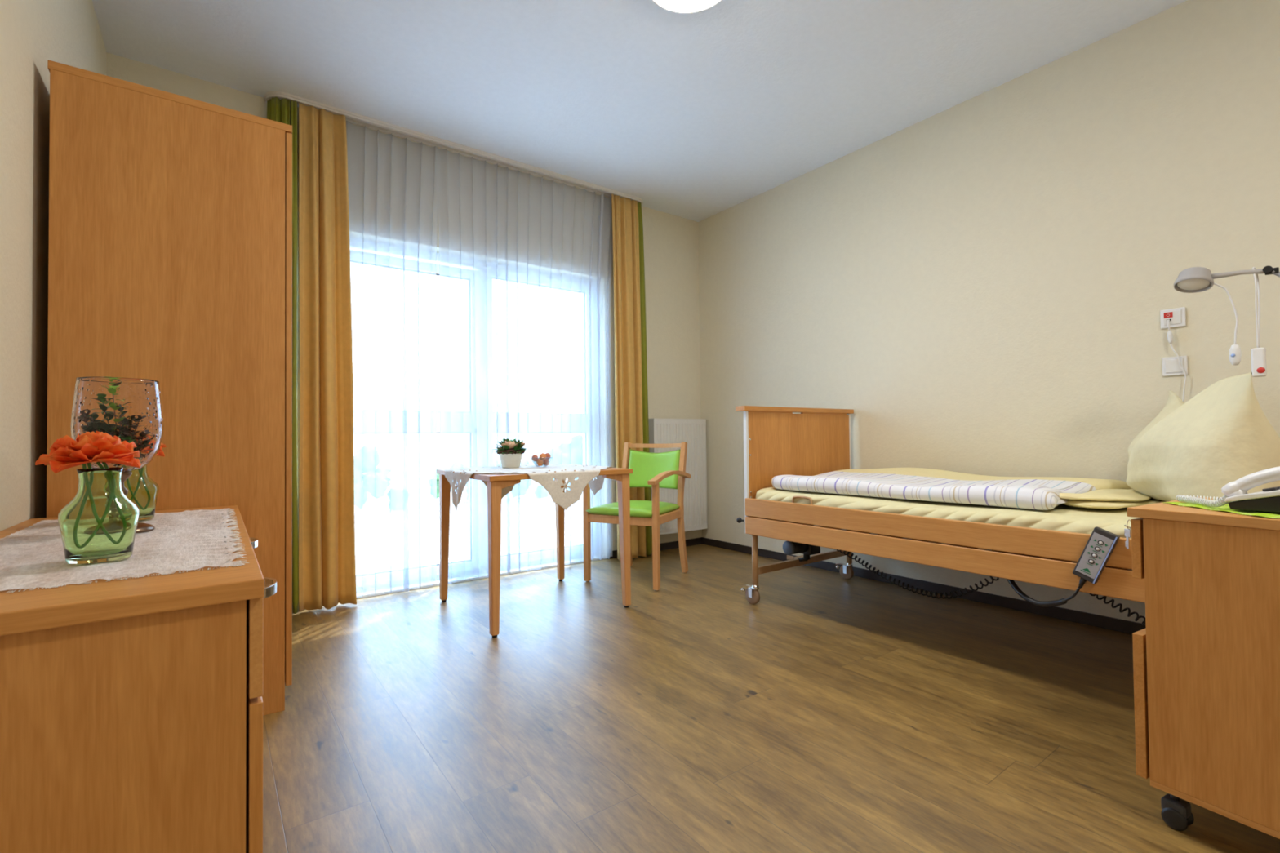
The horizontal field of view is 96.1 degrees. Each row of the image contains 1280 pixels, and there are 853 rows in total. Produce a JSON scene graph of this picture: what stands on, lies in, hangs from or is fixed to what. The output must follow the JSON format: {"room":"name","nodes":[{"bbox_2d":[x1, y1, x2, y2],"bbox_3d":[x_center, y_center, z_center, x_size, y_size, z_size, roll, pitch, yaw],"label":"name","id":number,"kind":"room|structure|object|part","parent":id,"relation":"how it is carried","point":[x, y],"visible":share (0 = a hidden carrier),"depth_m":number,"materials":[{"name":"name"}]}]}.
{"room":"care facility","nodes":[
{"label":"care facility","id":0,"kind":"room"},
{"bbox_2d":[0,0,106,531],"bbox_3d":[-1.018,-0.463,0.528,0.150,2.866,6.140,0,-1,-36],"label":"wall","id":1,"kind":"structure","parent":0,"point":[33,33],"depth_m":1.64,"materials":[{"name":"beige paint"}]},
{"bbox_2d":[106,52,702,551],"bbox_3d":[-1.086,-0.398,4.031,3.905,2.866,0.425,0,-1,-36],"label":"wall","id":2,"kind":"structure","parent":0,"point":[670,242],"depth_m":4.82,"materials":[{"name":"beige paint"}]},
{"bbox_2d":[266,97,298,613],"bbox_3d":[-1.969,-0.394,3.159,0.169,2.828,0.071,-1,-1,-3],"label":"curtain","id":3,"kind":"object","parent":2,"relation":"hanging from","point":[282,110],"visible":0.17,"depth_m":3.17,"materials":[{"name":"green fabric"}]},
{"bbox_2d":[298,102,356,612],"bbox_3d":[-1.772,-0.394,3.268,0.285,2.828,0.088,0,-1,-36],"label":"curtain","id":4,"kind":"object","parent":2,"relation":"hanging from","point":[326,526],"visible":1,"depth_m":3.25,"materials":[{"name":"gold fabric"}]},
{"bbox_2d":[346,120,439,596],"bbox_3d":[-1.554,-0.397,3.519,0.686,2.826,0.071,0,-1,-36],"label":"sheer curtain","id":5,"kind":"object","parent":2,"relation":"hanging from","point":[393,181],"visible":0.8,"depth_m":3.56,"materials":[{"name":"white fabric"}]},
{"bbox_3d":[-1.015,-1.821,3.932,2.599,0.026,0.123,0,-1,-36],"label":"curtain rail","id":6,"kind":"part","parent":2,"relation":"part of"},
{"bbox_2d":[356,253,607,599],"bbox_3d":[-1.133,-0.068,3.997,2.010,2.205,0.189,0,-1,-36],"label":"window","id":7,"kind":"structure","parent":2,"relation":"attached to","point":[469,579],"depth_m":3.84,"materials":[{"name":"plastic"}]},
{"bbox_3d":[-1.166,-0.067,4.041,2.010,2.205,0.080,0,-1,-36],"label":"frame","id":8,"kind":"part","parent":7,"relation":"part of","materials":[{"name":"plastic"}]},
{"bbox_3d":[-1.532,-0.051,3.753,0.990,2.080,0.077,0,-1,-36],"label":"sash","id":9,"kind":"part","parent":7,"relation":"part of","materials":[{"name":"plastic"}]},
{"bbox_3d":[-1.098,1.025,3.945,2.010,0.018,0.109,0,-1,-36],"label":"sill","id":10,"kind":"part","parent":7,"relation":"part of","materials":[{"name":"plastic"}]},
{"bbox_2d":[438,149,613,584],"bbox_3d":[-0.734,-0.394,4.122,1.400,2.826,0.065,0,-1,-36],"label":"sheer curtain","id":11,"kind":"object","parent":2,"relation":"hanging from","point":[526,260],"visible":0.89,"depth_m":4.07,"materials":[{"name":"white fabric"}]},
{"bbox_2d":[611,193,646,560],"bbox_3d":[-0.089,-0.389,4.505,0.275,2.828,0.091,0,-1,-36],"label":"curtain","id":12,"kind":"object","parent":2,"relation":"hanging from","point":[628,427],"visible":0.76,"depth_m":4.50,"materials":[{"name":"gold fabric"}]},
{"bbox_2d":[637,201,652,555],"bbox_3d":[0.042,-0.388,4.655,0.087,2.828,0.140,-1,-1,4],"label":"curtain","id":13,"kind":"object","parent":2,"relation":"hanging from","point":[642,296],"visible":0.77,"depth_m":4.61,"materials":[{"name":"green fabric"}]},
{"bbox_2d":[607,537,702,559],"bbox_3d":[0.145,1.007,4.788,0.992,0.058,0.013,0,-1,-36],"label":"baseboard","id":14,"kind":"structure","parent":2,"relation":"attached to","point":[674,544],"depth_m":4.89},
{"bbox_2d":[648,418,707,535],"bbox_3d":[0.335,0.411,4.888,0.614,0.952,0.101,0,-1,-36],"label":"radiator","id":15,"kind":"object","parent":2,"relation":"attached to","point":[661,431],"visible":0.57,"depth_m":4.89,"materials":[{"name":"white metal"}]},
{"bbox_2d":[92,0,1186,222],"bbox_3d":[0.597,-1.941,1.761,4.205,0.100,6.140,0,-1,-36],"label":"ceiling","id":16,"kind":"structure","parent":0,"point":[697,116],"depth_m":2.95,"materials":[{"name":"white paint"}]},
{"bbox_2d":[652,0,721,13],"bbox_3d":[0.203,-1.842,2.361,0.381,0.066,0.381,0,-1,-36],"label":"ceiling light","id":17,"kind":"object","parent":16,"relation":"attached to","point":[676,6],"visible":1,"depth_m":2.48,"materials":[{"name":"white"}]},
{"bbox_2d":[262,544,1279,852],"bbox_3d":[0.628,1.005,1.707,4.205,0.060,6.140,0,-1,-36],"label":"floor","id":18,"kind":"structure","parent":0,"point":[828,713],"depth_m":1.90,"materials":[{"name":"brown wood"}]},
{"bbox_2d":[0,505,276,852],"bbox_3d":[-1.158,0.620,1.292,0.533,0.733,1.301,0,-1,-36],"label":"sideboard","id":19,"kind":"object","parent":18,"relation":"on","point":[131,709],"visible":0.95,"depth_m":0.83,"materials":[{"name":"brown wood"}]},
{"bbox_3d":[-0.813,0.622,0.774,0.468,0.702,0.019,0,-1,-36],"label":"panel","id":20,"kind":"part","parent":19,"relation":"part of","materials":[{"name":"brown wood"}]},
{"bbox_2d":[0,507,248,593],"bbox_3d":[-1.170,0.249,1.301,0.439,0.006,1.061,0,-1,-36],"label":"table runner","id":21,"kind":"object","parent":19,"relation":"on","point":[197,548],"visible":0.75,"depth_m":1.12,"materials":[{"name":"white fabric"}]},
{"bbox_2d":[57,467,139,564],"bbox_3d":[-0.979,0.159,1.044,0.108,0.166,0.108,0,-1,-36],"label":"glass vase","id":22,"kind":"object","parent":21,"relation":"on","point":[99,525],"visible":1,"depth_m":1.01,"materials":[{"name":"green glass"}]},
{"bbox_2d":[35,431,141,473],"bbox_3d":[-0.987,0.113,1.035,0.137,0.212,0.133,0,-1,-36],"label":"flower","id":23,"kind":"object","parent":22,"relation":"in","point":[66,452],"visible":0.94,"depth_m":1.01,"materials":[{"name":"orange plant"}]},
{"bbox_3d":[-0.977,0.141,1.051,0.011,0.157,0.064,-1,-1,26],"label":"stem","id":24,"kind":"part","parent":23,"relation":"part of","materials":[{"name":"green plant"}]},
{"bbox_3d":[-0.987,0.141,1.040,0.059,0.157,0.011,0,-1,-22],"label":"stem","id":25,"kind":"part","parent":23,"relation":"part of","materials":[{"name":"green plant"}]},
{"bbox_2d":[70,377,163,533],"bbox_3d":[-1.244,0.070,1.374,0.165,0.362,0.165,0,-1,-36],"label":"glass goblet","id":26,"kind":"object","parent":21,"relation":"on","point":[130,410],"visible":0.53,"depth_m":1.32,"materials":[{"name":"clear glass"}]},
{"bbox_2d":[70,377,163,471],"bbox_3d":[-1.244,-0.001,1.375,0.165,0.220,0.165,0,-1,-36],"label":"bowl","id":27,"kind":"object","parent":26,"relation":"on","point":[130,410],"depth_m":1.32,"materials":[{"name":"clear glass"}]},
{"bbox_2d":[124,464,159,520],"bbox_3d":[-1.390,0.173,1.580,0.108,0.166,0.108,0,-1,-36],"label":"glass vase","id":28,"kind":"object","parent":21,"relation":"on","point":[143,491],"visible":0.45,"depth_m":1.56,"materials":[{"name":"green"}]},
{"bbox_2d":[155,443,166,457],"bbox_3d":[-1.389,0.128,1.584,0.130,0.211,0.127,0,-1,-36],"label":"flower","id":29,"kind":"object","parent":28,"relation":"in","point":[160,453],"visible":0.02,"depth_m":1.61,"materials":[{"name":"orange plant"}]},
{"bbox_3d":[-1.178,0.268,1.286,0.492,0.030,1.301,0,-1,-36],"label":"panel","id":30,"kind":"part","parent":19,"relation":"part of","materials":[{"name":"brown wood"}]},
{"bbox_3d":[-1.157,0.345,1.706,0.042,0.020,0.126,0,-1,-36],"label":"handle","id":31,"kind":"part","parent":19,"relation":"part of","materials":[{"name":"silver metal"}]},
{"bbox_3d":[-0.797,0.682,1.167,0.018,0.468,0.636,0,-1,-36],"label":"door","id":32,"kind":"part","parent":19,"relation":"part of","materials":[{"name":"brown wood"}]},
{"bbox_3d":[-0.801,0.359,1.173,0.018,0.159,0.636,0,-1,-36],"label":"drawer","id":33,"kind":"part","parent":19,"relation":"part of","materials":[{"name":"brown wood"}]},
{"bbox_3d":[-0.777,0.332,1.191,0.042,0.020,0.126,0,-1,-36],"label":"handle","id":34,"kind":"part","parent":19,"relation":"part of","materials":[{"name":"silver metal"}]},
{"bbox_2d":[46,59,292,715],"bbox_3d":[-1.773,-0.034,2.282,0.661,2.088,0.987,0,-1,-36],"label":"wardrobe","id":35,"kind":"object","parent":18,"relation":"on","point":[170,251],"visible":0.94,"depth_m":1.89,"materials":[{"name":"brown wood"}]},
{"bbox_3d":[-1.799,-1.065,2.289,0.624,0.025,0.987,0,-1,-36],"label":"panel","id":36,"kind":"part","parent":35,"relation":"part of","materials":[{"name":"brown wood"}]},
{"bbox_3d":[-1.399,-0.065,2.253,0.019,1.975,0.490,0,-1,-36],"label":"door","id":37,"kind":"part","parent":35,"relation":"part of","materials":[{"name":"brown wood"}]},
{"bbox_2d":[435,464,632,637],"bbox_3d":[-0.615,0.631,3.298,0.835,0.772,0.820,0,-1,-36],"label":"table","id":38,"kind":"object","parent":18,"relation":"on","point":[496,482],"visible":0.79,"depth_m":3.20,"materials":[{"name":"brown wood"}]},
{"bbox_3d":[-1.140,0.645,3.371,0.054,0.733,0.054,0,-1,-36],"label":"leg","id":39,"kind":"part","parent":38,"relation":"part of","materials":[{"name":"brown wood"}]},
{"bbox_3d":[-0.699,0.629,2.774,0.054,0.733,0.054,0,-1,-36],"label":"leg","id":40,"kind":"part","parent":38,"relation":"part of","materials":[{"name":"brown wood"}]},
{"bbox_2d":[444,464,612,510],"bbox_3d":[-0.622,0.343,3.301,0.868,0.217,0.845,0,-1,-36],"label":"tablecloth","id":41,"kind":"object","parent":38,"relation":"on","point":[586,476],"visible":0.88,"depth_m":3.02,"materials":[{"name":"beige fabric"}]},
{"bbox_2d":[492,437,528,467],"bbox_3d":[-0.762,0.155,3.412,0.227,0.175,0.217,0,-1,-36],"label":"flower pot","id":42,"kind":"object","parent":41,"relation":"on","point":[510,452],"visible":1,"depth_m":3.37,"materials":[{"name":"beige ceramic"}]},
{"bbox_3d":[-0.766,0.201,3.415,0.142,0.083,0.142,0,-1,-36],"label":"pot","id":43,"kind":"part","parent":42,"relation":"part of","materials":[{"name":"beige ceramic"}]},
{"bbox_2d":[529,457,552,466],"bbox_3d":[-0.594,0.213,3.474,0.135,0.056,0.135,0,-1,-36],"label":"glass bowl","id":44,"kind":"object","parent":41,"relation":"on","point":[530,457],"visible":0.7,"depth_m":3.46,"materials":[{"name":"clear glass"}]},
{"bbox_2d":[531,454,537,461],"bbox_3d":[-0.630,0.189,3.455,0.040,0.042,0.040,0,-1,-36],"label":"ball","id":45,"kind":"object","parent":44,"relation":"in","point":[535,457],"visible":1,"depth_m":3.44,"materials":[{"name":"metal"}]},
{"bbox_2d":[537,459,543,466],"bbox_3d":[-0.597,0.217,3.444,0.040,0.042,0.040,0,-1,-36],"label":"ball","id":46,"kind":"object","parent":44,"relation":"in","point":[540,463],"visible":1,"depth_m":3.43,"materials":[{"name":"orange food"}]},
{"bbox_2d":[539,453,546,460],"bbox_3d":[-0.582,0.181,3.447,0.043,0.045,0.043,0,-1,-36],"label":"ball","id":47,"kind":"object","parent":44,"relation":"in","point":[542,456],"visible":1,"depth_m":3.43,"materials":[{"name":"orange metal"}]},
{"bbox_2d":[542,458,549,466],"bbox_3d":[-0.567,0.217,3.474,0.040,0.042,0.040,0,-1,-36],"label":"ball","id":48,"kind":"object","parent":44,"relation":"in","point":[546,462],"visible":0.91,"depth_m":3.46,"materials":[{"name":"red metal"}]},
{"bbox_2d":[545,453,551,459],"bbox_3d":[-0.562,0.181,3.491,0.041,0.043,0.041,0,-1,-36],"label":"ball","id":49,"kind":"object","parent":44,"relation":"in","point":[548,455],"visible":0.78,"depth_m":3.48,"materials":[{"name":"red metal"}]},
{"bbox_3d":[-0.531,0.647,3.821,0.054,0.733,0.054,0,-1,-36],"label":"leg","id":50,"kind":"part","parent":38,"relation":"part of","materials":[{"name":"brown wood"}]},
{"bbox_3d":[-0.090,0.631,3.225,0.054,0.733,0.054,0,-1,-36],"label":"leg","id":51,"kind":"part","parent":38,"relation":"part of","materials":[{"name":"brown wood"}]},
{"bbox_2d":[582,441,690,591],"bbox_3d":[-0.013,0.565,3.895,0.558,0.912,0.600,-1,-1,28],"label":"armchair","id":52,"kind":"object","parent":18,"relation":"on","point":[656,471],"visible":0.84,"depth_m":3.88,"materials":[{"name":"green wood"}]},
{"bbox_3d":[-0.350,0.688,3.802,0.036,0.654,0.036,-1,-1,28],"label":"leg","id":53,"kind":"part","parent":52,"relation":"part of","materials":[{"name":"brown wood"}]},
{"bbox_3d":[-0.125,0.599,3.684,0.490,0.052,0.024,-1,-1,28],"label":"seat rail","id":54,"kind":"part","parent":52,"relation":"part of","materials":[{"name":"brown wood"}]},
{"bbox_3d":[-0.101,0.570,4.206,0.040,0.909,0.113,-1,-1,28],"label":"leg","id":55,"kind":"part","parent":52,"relation":"part of","materials":[{"name":"brown wood"}]},
{"bbox_3d":[-0.031,0.546,3.861,0.495,0.066,0.460,-1,-1,28],"label":"seat","id":56,"kind":"part","parent":52,"relation":"part of","materials":[{"name":"plastic"}]},
{"bbox_3d":[0.099,0.300,4.112,0.412,0.277,0.094,-1,-1,28],"label":"backrest","id":57,"kind":"part","parent":52,"relation":"part of","materials":[{"name":"leather"}]},
{"bbox_3d":[0.114,0.138,4.145,0.428,0.033,0.048,-1,-1,28],"label":"rail","id":58,"kind":"part","parent":52,"relation":"part of","materials":[{"name":"brown wood"}]},
{"bbox_3d":[0.099,0.679,3.560,0.036,0.654,0.036,-1,-1,28],"label":"leg","id":59,"kind":"part","parent":52,"relation":"part of","materials":[{"name":"brown wood"}]},
{"bbox_3d":[0.200,0.325,3.761,0.048,0.070,0.560,-1,-1,28],"label":"armrest","id":60,"kind":"part","parent":52,"relation":"part of","materials":[{"name":"brown wood"}]},
{"bbox_3d":[0.187,0.592,3.763,0.048,0.052,0.436,-1,-1,28],"label":"seat rail","id":61,"kind":"part","parent":52,"relation":"part of","materials":[{"name":"brown wood"}]},
{"bbox_3d":[0.295,0.562,3.992,0.040,0.909,0.113,-1,-1,28],"label":"leg","id":62,"kind":"part","parent":52,"relation":"part of","materials":[{"name":"brown wood"}]},
{"bbox_2d":[735,405,1146,625],"bbox_3d":[1.649,0.421,2.680,1.062,1.120,2.291,0,-1,-36],"label":"bed","id":63,"kind":"object","parent":18,"relation":"on","point":[777,441],"visible":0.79,"depth_m":2.71,"materials":[{"name":"brown wood"}]},
{"bbox_3d":[0.570,0.534,3.273,0.032,0.032,0.044,0,-1,-36],"label":"release knob","id":64,"kind":"part","parent":63,"relation":"part of","materials":[{"name":"black plastic"}]},
{"bbox_3d":[0.607,0.923,3.276,0.074,0.045,0.029,-2,-1,43],"label":"brake lever","id":65,"kind":"part","parent":63,"relation":"part of","materials":[{"name":"silver metal"}]},
{"bbox_3d":[0.605,0.260,3.268,0.016,0.696,0.023,0,-1,-36],"label":"footboard post","id":66,"kind":"part","parent":63,"relation":"part of","materials":[{"name":"white metal"}]},
{"bbox_3d":[0.647,0.724,3.240,0.035,0.347,0.034,0,-1,-36],"label":"leg post","id":67,"kind":"part","parent":63,"relation":"part of","materials":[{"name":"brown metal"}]},
{"bbox_3d":[1.005,0.265,3.562,0.973,0.688,0.020,0,-1,-36],"label":"footboard","id":68,"kind":"part","parent":63,"relation":"part of","materials":[{"name":"brown wood"}]},
{"bbox_3d":[0.973,0.794,3.442,0.024,0.039,0.066,0,-1,-36],"label":"motor rod","id":69,"kind":"part","parent":63,"relation":"part of","materials":[{"name":"black plastic"}]},
{"bbox_3d":[0.953,0.664,3.392,0.230,0.245,0.098,0,-1,-36],"label":"lift motor","id":70,"kind":"part","parent":63,"relation":"part of","materials":[{"name":"black plastic"}]},
{"bbox_3d":[1.330,0.925,3.810,0.074,0.045,0.029,-2,-1,43],"label":"brake lever","id":71,"kind":"part","parent":63,"relation":"part of","materials":[{"name":"silver metal"}]},
{"bbox_3d":[1.402,0.262,3.857,0.016,0.696,0.023,0,-1,-36],"label":"footboard post","id":72,"kind":"part","parent":63,"relation":"part of","materials":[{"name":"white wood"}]},
{"bbox_3d":[1.370,0.726,3.774,0.035,0.347,0.034,0,-1,-36],"label":"leg post","id":73,"kind":"part","parent":63,"relation":"part of","materials":[{"name":"brown wood"}]},
{"bbox_3d":[1.242,0.429,2.376,0.024,0.098,2.162,0,-1,-36],"label":"rail","id":74,"kind":"part","parent":63,"relation":"part of","materials":[{"name":"brown wood"}]},
{"bbox_3d":[1.243,0.532,2.374,0.024,0.096,2.162,0,-1,-36],"label":"rail","id":75,"kind":"part","parent":63,"relation":"part of","materials":[{"name":"brown wood"}]},
{"bbox_2d":[755,487,1139,538],"bbox_3d":[1.649,0.404,2.677,0.952,0.156,2.120,0,-1,-36],"label":"mattress","id":76,"kind":"object","parent":63,"relation":"on","point":[1063,517],"visible":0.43,"depth_m":2.33,"materials":[{"name":"beige fabric"}]},
{"bbox_2d":[770,467,1164,510],"bbox_3d":[1.556,0.282,2.855,0.926,0.104,1.662,0,-1,-36],"label":"quilt","id":77,"kind":"object","parent":76,"relation":"on","point":[1037,493],"visible":0.93,"depth_m":2.58,"materials":[{"name":"fabric"}]},
{"bbox_2d":[1126,372,1279,502],"bbox_3d":[2.090,0.067,2.166,0.402,0.464,0.853,-1,-1,29],"label":"pillow","id":78,"kind":"object","parent":76,"relation":"on","point":[1222,435],"visible":0.9,"depth_m":1.91,"materials":[{"name":"yellow fabric"}]},
{"bbox_2d":[1006,526,1119,606],"bbox_3d":[1.491,0.498,2.115,0.129,0.314,0.489,0,-1,-6],"label":"handset","id":79,"kind":"object","parent":63,"relation":"hanging from","point":[1101,543],"visible":0.89,"depth_m":1.93,"materials":[{"name":"grey plastic"}]},
{"bbox_2d":[1080,568,1091,575],"bbox_3d":[1.508,0.487,1.944,0.001,0.016,0.032,0,21,-36],"label":"print","id":80,"kind":"object","parent":79,"relation":"attached to","point":[1083,571],"depth_m":1.95},
{"bbox_3d":[1.521,0.433,1.929,0.002,0.148,0.056,0,21,-36],"label":"plate","id":81,"kind":"part","parent":79,"relation":"part of","materials":[{"name":"grey plastic"}]},
{"bbox_2d":[1127,497,1279,839],"bbox_3d":[1.541,0.577,1.318,0.448,0.761,0.568,0,-1,-29],"label":"base cabinet","id":82,"kind":"object","parent":18,"relation":"on","point":[1206,656],"visible":0.98,"depth_m":1.31,"materials":[{"name":"brown wood"}]},
{"bbox_2d":[1124,520,1131,549],"bbox_3d":[1.247,0.274,1.466,0.028,0.075,0.017,-1,-1,-2],"label":"key","id":83,"kind":"object","parent":82,"relation":"hanging from","point":[1126,531],"visible":0.94,"depth_m":1.47,"materials":[{"name":"silver metal"}]},
{"bbox_3d":[1.243,0.287,1.467,0.002,0.050,0.015,0,-1,-9],"label":"blade","id":84,"kind":"part","parent":83,"relation":"part of","materials":[{"name":"silver metal"}]},
{"bbox_3d":[1.419,0.303,1.533,0.438,0.145,0.018,0,-1,-29],"label":"drawer","id":85,"kind":"part","parent":82,"relation":"part of","materials":[{"name":"brown wood"}]},
{"bbox_3d":[1.422,0.688,1.527,0.438,0.349,0.022,0,-1,-29],"label":"door","id":86,"kind":"part","parent":82,"relation":"part of","materials":[{"name":"brown wood"}]},
{"bbox_3d":[1.544,0.208,1.312,0.448,0.022,0.540,0,-1,-29],"label":"panel","id":87,"kind":"part","parent":82,"relation":"part of","materials":[{"name":"brown wood"}]},
{"bbox_3d":[1.555,0.862,1.292,0.440,0.014,0.500,0,-1,-29],"label":"panel","id":88,"kind":"part","parent":82,"relation":"part of","materials":[{"name":"brown wood"}]},
{"bbox_2d":[1162,502,1279,518],"bbox_3d":[1.473,0.196,1.357,0.235,0.004,0.282,-1,-1,5],"label":"place mat","id":89,"kind":"object","parent":82,"relation":"on","point":[1225,508],"visible":0.44,"depth_m":1.34,"materials":[{"name":"fabric"}]},
{"bbox_2d":[1175,466,1279,512],"bbox_3d":[1.462,0.136,1.337,0.182,0.118,0.359,0,-1,-29],"label":"telephone","id":90,"kind":"object","parent":89,"relation":"on","point":[1268,500],"visible":1,"depth_m":1.31,"materials":[{"name":"white plastic"}]},
{"bbox_3d":[1.435,0.178,1.423,0.095,0.037,0.172,-1,-1,12],"label":"coiled cord","id":91,"kind":"part","parent":90,"relation":"part of","materials":[{"name":"white plastic"}]},
{"bbox_2d":[697,0,1279,623],"bbox_3d":[2.243,-0.453,2.939,0.150,2.866,6.140,0,-1,-36],"label":"wall","id":92,"kind":"structure","parent":0,"point":[985,282],"depth_m":3.08,"materials":[{"name":"beige paint"}]},
{"bbox_2d":[702,537,1146,634],"bbox_3d":[2.237,0.949,2.805,0.013,0.058,5.690,0,-1,-36],"label":"baseboard","id":93,"kind":"structure","parent":92,"relation":"attached to","point":[1085,618],"depth_m":3.24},
{"bbox_2d":[1160,306,1186,401],"bbox_3d":[2.392,-0.320,2.582,0.035,0.423,0.086,0,-1,-36],"label":"socket","id":94,"kind":"object","parent":92,"relation":"attached to","point":[1171,317],"visible":0.99,"depth_m":2.58,"materials":[{"name":"white plastic"}]},
{"bbox_3d":[2.399,-0.488,2.592,0.010,0.085,0.085,0,-1,-36],"label":"frame","id":95,"kind":"part","parent":94,"relation":"part of","materials":[{"name":"white plastic"}]},
{"bbox_2d":[1161,355,1187,376],"bbox_3d":[2.401,-0.271,2.585,0.015,0.085,0.085,0,-1,-36],"label":"light switch","id":96,"kind":"object","parent":92,"relation":"attached to","point":[1171,366],"visible":1,"depth_m":2.58,"materials":[{"name":"white plastic"}]},
{"bbox_2d":[1173,266,1279,377],"bbox_3d":[2.395,-0.385,1.989,0.809,0.416,0.337,-1,-1,5],"label":"reading lamp","id":97,"kind":"object","parent":92,"relation":"attached to","point":[1193,279],"depth_m":2.06,"materials":[{"name":"grey plastic"}]},
{"bbox_3d":[2.115,-0.410,2.079,0.064,0.234,0.011,-1,-1,34],"label":"cord","id":98,"kind":"part","parent":97,"relation":"part of","materials":[{"name":"white plastic"}]},
{"bbox_2d":[1229,344,1241,365],"bbox_3d":[2.136,-0.257,2.067,0.019,0.076,0.031,0,-1,-36],"label":"switch","id":99,"kind":"object","parent":97,"relation":"attached to","point":[1235,354],"depth_m":2.06,"materials":[{"name":"white plastic"}]},
{"bbox_3d":[2.138,-0.546,2.057,0.147,0.027,0.020,-2,-1,43],"label":"lamp arm","id":100,"kind":"part","parent":97,"relation":"part of","materials":[{"name":"grey plastic"}]},
{"bbox_3d":[2.173,-0.420,2.029,0.035,0.289,0.016,0,-1,-36],"label":"cord","id":101,"kind":"part","parent":97,"relation":"part of","materials":[{"name":"white plastic"}]},
{"bbox_3d":[2.173,-0.370,2.026,0.038,0.391,0.036,0,-1,-36],"label":"call pendant","id":102,"kind":"part","parent":97,"relation":"part of","materials":[{"name":"white plastic"}]},
{"bbox_3d":[2.309,-0.426,1.911,0.290,0.243,0.016,-1,-1,38],"label":"lamp arm","id":103,"kind":"part","parent":97,"relation":"part of","materials":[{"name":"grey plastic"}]},
{"label":"outside","id":104,"kind":"structure","parent":0,"visible":0},
{"bbox_2d":[436,460,439,564],"bbox_3d":[-8.515,1.511,14.874,28.000,0.100,25.900,0,-1,-36],"label":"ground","id":105,"kind":"structure","parent":104,"point":[437,461],"depth_m":7.32,"materials":[{"name":"white"}]},
{"bbox_2d":[436,468,439,498],"bbox_3d":[-2.646,0.901,10.193,2.135,0.826,1.189,0,-1,-36],"label":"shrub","id":106,"kind":"object","parent":105,"relation":"on","point":[437,475],"visible":0.02,"depth_m":9.55,"materials":[{"name":"green plant"}]}
]}

